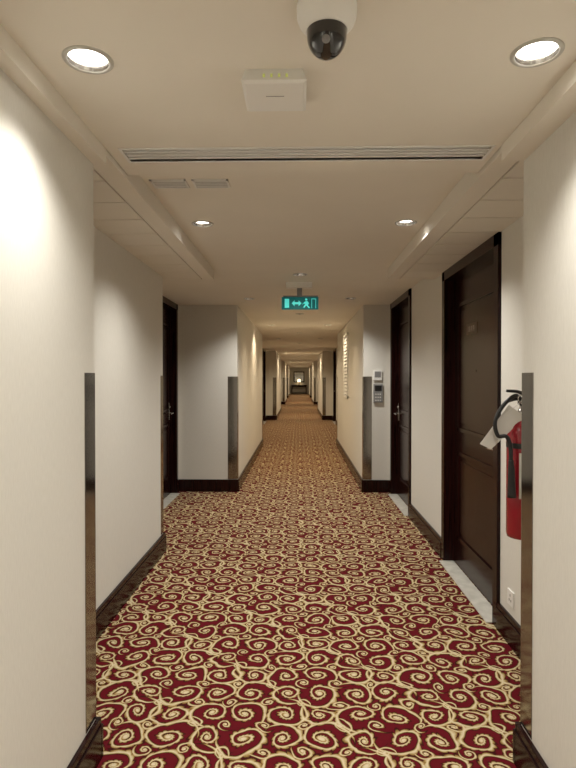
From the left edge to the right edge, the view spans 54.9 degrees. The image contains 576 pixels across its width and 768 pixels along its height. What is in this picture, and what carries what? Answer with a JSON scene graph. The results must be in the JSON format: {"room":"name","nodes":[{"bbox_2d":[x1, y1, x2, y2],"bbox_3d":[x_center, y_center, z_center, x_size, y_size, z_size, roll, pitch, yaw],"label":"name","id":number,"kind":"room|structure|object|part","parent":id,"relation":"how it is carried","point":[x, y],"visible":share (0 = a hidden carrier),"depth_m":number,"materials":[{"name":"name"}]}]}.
{"room":"hotel corridor","nodes":[
{"label":"hotel corridor","id":0,"kind":"room"},
{"bbox_2d":[0,68,288,767],"bbox_3d":[-0.777,0.010,24.022,0.910,2.460,56.000,0,1,1],"label":"wall","id":1,"kind":"structure","parent":0,"point":[74,302],"depth_m":1.94,"materials":[{"name":"paint"}]},
{"bbox_2d":[84,373,95,733],"bbox_3d":[-0.806,0.634,2.125,0.103,1.355,0.103,0,1,1],"label":"guard","id":2,"kind":"object","parent":1,"relation":"attached to","point":[89,378],"visible":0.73,"depth_m":2.12,"materials":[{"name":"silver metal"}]},
{"bbox_2d":[160,376,163,534],"bbox_3d":[-1.119,0.606,4.752,0.083,1.355,0.083,0,1,1],"label":"guard","id":3,"kind":"object","parent":1,"relation":"attached to","point":[161,377],"visible":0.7,"depth_m":4.73,"materials":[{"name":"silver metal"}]},
{"bbox_2d":[163,296,177,498],"bbox_3d":[-1.509,0.198,6.744,0.126,2.455,1.014,0,1,1],"label":"door","id":4,"kind":"structure","parent":1,"relation":"in","point":[170,309],"depth_m":7.15,"materials":[{"name":"brown wood"}]},
{"bbox_2d":[67,395,289,767],"bbox_3d":[-0.717,1.160,24.033,0.842,0.160,56.000,0,1,1],"label":"baseboard","id":5,"kind":"structure","parent":1,"relation":"attached to","point":[89,754],"depth_m":3.81,"materials":[{"name":"brown wood"}]},
{"bbox_2d":[228,376,238,478],"bbox_3d":[-0.729,0.578,7.384,0.128,1.355,0.128,0,1,1],"label":"guard","id":6,"kind":"object","parent":1,"relation":"attached to","point":[233,406],"visible":1,"depth_m":7.32,"materials":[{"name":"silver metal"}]},
{"bbox_2d":[263,349,265,420],"bbox_3d":[-0.849,0.070,18.572,0.126,2.455,1.294,0,1,1],"label":"door","id":7,"kind":"structure","parent":1,"relation":"in","point":[264,350],"depth_m":19.14,"materials":[{"name":"brown wood"}]},
{"bbox_2d":[273,377,275,414],"bbox_3d":[-0.481,0.442,19.880,0.128,1.355,0.128,0,1,1],"label":"guard","id":8,"kind":"object","parent":1,"relation":"attached to","point":[274,378],"visible":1,"depth_m":19.82,"materials":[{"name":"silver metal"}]},
{"bbox_2d":[282,378,284,400],"bbox_3d":[-0.248,0.316,31.577,0.128,1.355,0.128,0,1,1],"label":"guard","id":9,"kind":"object","parent":1,"relation":"attached to","point":[283,379],"visible":1,"depth_m":31.51,"materials":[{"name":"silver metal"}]},
{"bbox_2d":[0,0,575,367],"bbox_3d":[0.303,-1.225,24.012,3.150,0.190,56.050,0,1,1],"label":"ceiling","id":10,"kind":"structure","parent":0,"point":[406,72],"depth_m":2.01,"materials":[{"name":"paint"}]},
{"bbox_2d":[62,45,113,74],"bbox_3d":[-0.559,-0.929,1.552,0.138,0.056,0.138,0,1,1],"label":"recessed light","id":11,"kind":"object","parent":10,"relation":"in","point":[82,58],"visible":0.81,"depth_m":1.57,"materials":[{"name":"grey"}]},
{"bbox_2d":[149,179,189,188],"bbox_3d":[-0.583,-0.987,2.737,0.175,0.006,0.110,0,1,1],"label":"ceiling air vent","id":12,"kind":"object","parent":10,"relation":"in","point":[158,183],"depth_m":2.72,"materials":[{"name":"white metal"}]},
{"bbox_2d":[191,221,213,226],"bbox_3d":[-0.531,-1.019,3.450,0.138,0.056,0.138,0,1,1],"label":"recessed light","id":13,"kind":"object","parent":10,"relation":"in","point":[194,223],"visible":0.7,"depth_m":3.48,"materials":[{"name":"grey"}]},
{"bbox_2d":[191,179,229,187],"bbox_3d":[-0.378,-0.987,2.733,0.175,0.006,0.110,0,1,1],"label":"ceiling air vent","id":14,"kind":"object","parent":10,"relation":"in","point":[198,183],"depth_m":2.72,"materials":[{"name":"white metal"}]},
{"bbox_2d":[241,68,306,111],"bbox_3d":[-0.039,-0.888,1.684,0.189,0.041,0.185,0,1,1],"label":"wireless access point","id":15,"kind":"object","parent":10,"relation":"attached to","point":[263,89],"visible":1,"depth_m":1.63,"materials":[{"name":"white plastic"}]},
{"bbox_3d":[-0.003,-0.916,-0.795,1.525,0.070,6.430,0,1,1],"label":"panel","id":16,"kind":"part","parent":10,"relation":"part of","materials":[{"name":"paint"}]},
{"bbox_2d":[282,282,317,309],"bbox_3d":[0.121,-0.886,5.594,0.370,0.270,0.110,0,1,1],"label":"exit sign","id":17,"kind":"object","parent":10,"relation":"hanging from","point":[299,302],"visible":1,"depth_m":5.58,"materials":[{"name":"green plastic"}]},
{"bbox_2d":[293,273,307,275],"bbox_3d":[0.113,-1.038,5.138,0.138,0.056,0.138,0,1,1],"label":"recessed light","id":18,"kind":"object","parent":10,"relation":"in","point":[294,274],"visible":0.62,"depth_m":5.17,"materials":[{"name":"grey"}]},
{"bbox_3d":[0.367,-1.285,27.226,3.150,0.060,49.620,0,1,1],"label":"tray panel","id":19,"kind":"part","parent":10,"relation":"part of","materials":[{"name":"paint"}]},
{"bbox_2d":[118,145,495,162],"bbox_3d":[0.069,-0.929,2.204,1.454,0.039,0.140,0,1,1],"label":"ceiling vent","id":20,"kind":"object","parent":10,"relation":"in","point":[300,154],"visible":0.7,"depth_m":2.20,"materials":[{"name":"white plastic"}]},
{"bbox_2d":[297,0,356,60],"bbox_3d":[0.092,-0.841,1.324,0.144,0.126,0.144,0,1,1],"label":"dome security camera","id":21,"kind":"object","parent":10,"relation":"attached to","point":[326,24],"visible":1,"depth_m":1.29,"materials":[{"name":"white plastic"}]},
{"bbox_2d":[395,219,416,225],"bbox_3d":[0.729,-1.019,3.425,0.138,0.056,0.138,0,1,1],"label":"recessed light","id":22,"kind":"object","parent":10,"relation":"in","point":[407,222],"visible":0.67,"depth_m":3.46,"materials":[{"name":"grey"}]},
{"bbox_2d":[510,37,564,67],"bbox_3d":[0.680,-0.928,1.517,0.138,0.056,0.138,0,1,1],"label":"recessed light","id":23,"kind":"object","parent":10,"relation":"in","point":[537,52],"visible":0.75,"depth_m":1.53,"materials":[{"name":"grey"}]},
{"bbox_2d":[0,24,575,163],"bbox_3d":[0.012,-0.885,-0.935,1.660,0.130,6.150,0,1,1],"label":"crown molding","id":24,"kind":"structure","parent":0,"point":[559,103],"depth_m":1.74,"materials":[{"name":"white paint"}]},
{"bbox_2d":[289,368,308,393],"bbox_3d":[1.035,-0.293,51.990,2.600,2.460,0.001,0,1,1],"label":"wall","id":25,"kind":"structure","parent":0,"point":[291,370],"depth_m":51.99,"materials":[{"name":"paint"}]},
{"bbox_2d":[294,372,303,381],"bbox_3d":[1.034,-0.662,51.961,1.000,1.000,0.040,0,1,1],"label":"framed mirror","id":26,"kind":"object","parent":25,"relation":"attached to","point":[297,375],"visible":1,"depth_m":51.94,"materials":[{"name":"brown wood"}]},
{"bbox_2d":[96,394,519,767],"bbox_3d":[0.302,1.290,24.014,3.250,0.100,56.200,0,1,1],"label":"floor","id":27,"kind":"structure","parent":0,"point":[296,617],"depth_m":3.17,"materials":[{"name":"carpet"}]},
{"bbox_2d":[163,493,179,508],"bbox_3d":[-1.470,1.422,6.756,0.117,0.010,0.860,0,1,1],"label":"marble threshold","id":28,"kind":"object","parent":27,"relation":"on","point":[171,496],"visible":0.72,"depth_m":6.83,"materials":[{"name":"white stone"}]},
{"bbox_2d":[291,385,306,392],"bbox_3d":[1.030,0.515,51.778,1.500,0.850,0.400,0,1,1],"label":"console table","id":29,"kind":"object","parent":27,"relation":"on","point":[291,385],"visible":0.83,"depth_m":51.59,"materials":[{"name":"brown wood"}]},
{"bbox_2d":[388,494,407,515],"bbox_3d":[1.334,1.424,6.575,0.117,0.010,1.110,0,1,1],"label":"marble threshold","id":30,"kind":"object","parent":27,"relation":"on","point":[397,500],"visible":0.73,"depth_m":6.59,"materials":[{"name":"white stone"}]},
{"bbox_2d":[439,560,491,622],"bbox_3d":[1.282,1.452,3.961,0.117,0.010,1.140,0,1,1],"label":"marble threshold","id":31,"kind":"object","parent":27,"relation":"on","point":[483,607],"visible":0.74,"depth_m":3.89,"materials":[{"name":"white stone"}]},
{"bbox_2d":[309,111,575,767],"bbox_3d":[1.555,0.011,23.975,0.465,2.460,56.000,0,1,1],"label":"wall","id":32,"kind":"structure","parent":0,"point":[538,275],"depth_m":2.03,"materials":[{"name":"paint"}]},
{"bbox_2d":[310,378,311,395],"bbox_3d":[1.735,0.203,42.032,0.113,1.355,0.113,0,1,1],"label":"guard","id":33,"kind":"object","parent":32,"relation":"attached to","point":[310,378],"visible":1,"depth_m":41.97,"materials":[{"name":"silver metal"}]},
{"bbox_2d":[314,378,315,401],"bbox_3d":[1.526,0.316,31.535,0.113,1.355,0.113,0,1,1],"label":"guard","id":34,"kind":"object","parent":32,"relation":"attached to","point":[314,378],"visible":1,"depth_m":31.48,"materials":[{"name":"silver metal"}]},
{"bbox_2d":[323,377,325,414],"bbox_3d":[1.293,0.443,19.838,0.113,1.355,0.113,0,1,1],"label":"guard","id":35,"kind":"object","parent":32,"relation":"attached to","point":[324,378],"visible":1,"depth_m":19.78,"materials":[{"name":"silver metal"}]},
{"bbox_2d":[333,348,335,423],"bbox_3d":[1.612,0.070,18.523,0.126,2.455,1.294,0,1,1],"label":"door","id":36,"kind":"structure","parent":32,"relation":"in","point":[334,350],"depth_m":19.09,"materials":[{"name":"brown wood"}]},
{"bbox_2d":[344,332,348,397],"bbox_3d":[1.032,-0.322,9.879,0.020,1.130,0.800,0,1,1],"label":"air vent","id":37,"kind":"object","parent":32,"relation":"in","point":[346,336],"visible":1,"depth_m":9.84,"materials":[{"name":"white plastic"}]},
{"bbox_2d":[362,376,371,479],"bbox_3d":[1.045,0.578,7.341,0.113,1.355,0.113,0,1,1],"label":"guard","id":38,"kind":"object","parent":32,"relation":"attached to","point":[366,380],"visible":1,"depth_m":7.29,"materials":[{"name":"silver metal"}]},
{"bbox_2d":[373,370,381,379],"bbox_3d":[1.175,-0.114,7.263,0.110,0.130,0.028,0,1,1],"label":"wall thermostat","id":39,"kind":"object","parent":32,"relation":"attached to","point":[377,374],"visible":1,"depth_m":7.25,"materials":[{"name":"white plastic"}]},
{"bbox_2d":[373,384,382,401],"bbox_3d":[1.180,0.121,7.263,0.120,0.240,0.034,0,1,1],"label":"control keypad","id":40,"kind":"object","parent":32,"relation":"attached to","point":[377,388],"visible":1,"depth_m":7.25,"materials":[{"name":"grey plastic"}]},
{"bbox_2d":[390,288,411,516],"bbox_3d":[1.374,0.200,6.561,0.126,2.455,1.264,0,1,1],"label":"door","id":41,"kind":"structure","parent":32,"relation":"in","point":[401,308],"depth_m":6.88,"materials":[{"name":"brown wood"}]},
{"bbox_2d":[309,395,548,767],"bbox_3d":[1.538,1.161,23.988,0.479,0.160,56.000,0,1,1],"label":"baseboard","id":42,"kind":"structure","parent":32,"relation":"attached to","point":[525,754],"depth_m":3.21,"materials":[{"name":"brown wood"}]},
{"bbox_2d":[441,232,501,626],"bbox_3d":[1.322,0.273,3.948,0.126,2.365,1.294,0,1,1],"label":"door","id":43,"kind":"structure","parent":32,"relation":"in","point":[471,287],"depth_m":4.00,"materials":[{"name":"brown wood"}]},
{"bbox_2d":[480,389,521,539],"bbox_3d":[1.104,0.388,2.697,0.306,0.725,0.159,0,1,-27],"label":"fire extinguisher","id":44,"kind":"object","parent":32,"relation":"attached to","point":[508,426],"visible":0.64,"depth_m":2.68,"materials":[{"name":"red metal"}]},
{"bbox_2d":[507,588,514,608],"bbox_3d":[1.258,1.209,3.131,0.010,0.085,0.085,0,1,1],"label":"power socket","id":45,"kind":"object","parent":32,"relation":"attached to","point":[510,595],"visible":1,"depth_m":3.12,"materials":[{"name":"white plastic"}]},
{"bbox_2d":[520,373,533,739],"bbox_3d":[0.950,0.635,2.090,0.103,1.355,0.103,0,1,1],"label":"guard","id":46,"kind":"object","parent":32,"relation":"attached to","point":[527,378],"visible":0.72,"depth_m":2.09,"materials":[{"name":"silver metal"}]}
]}

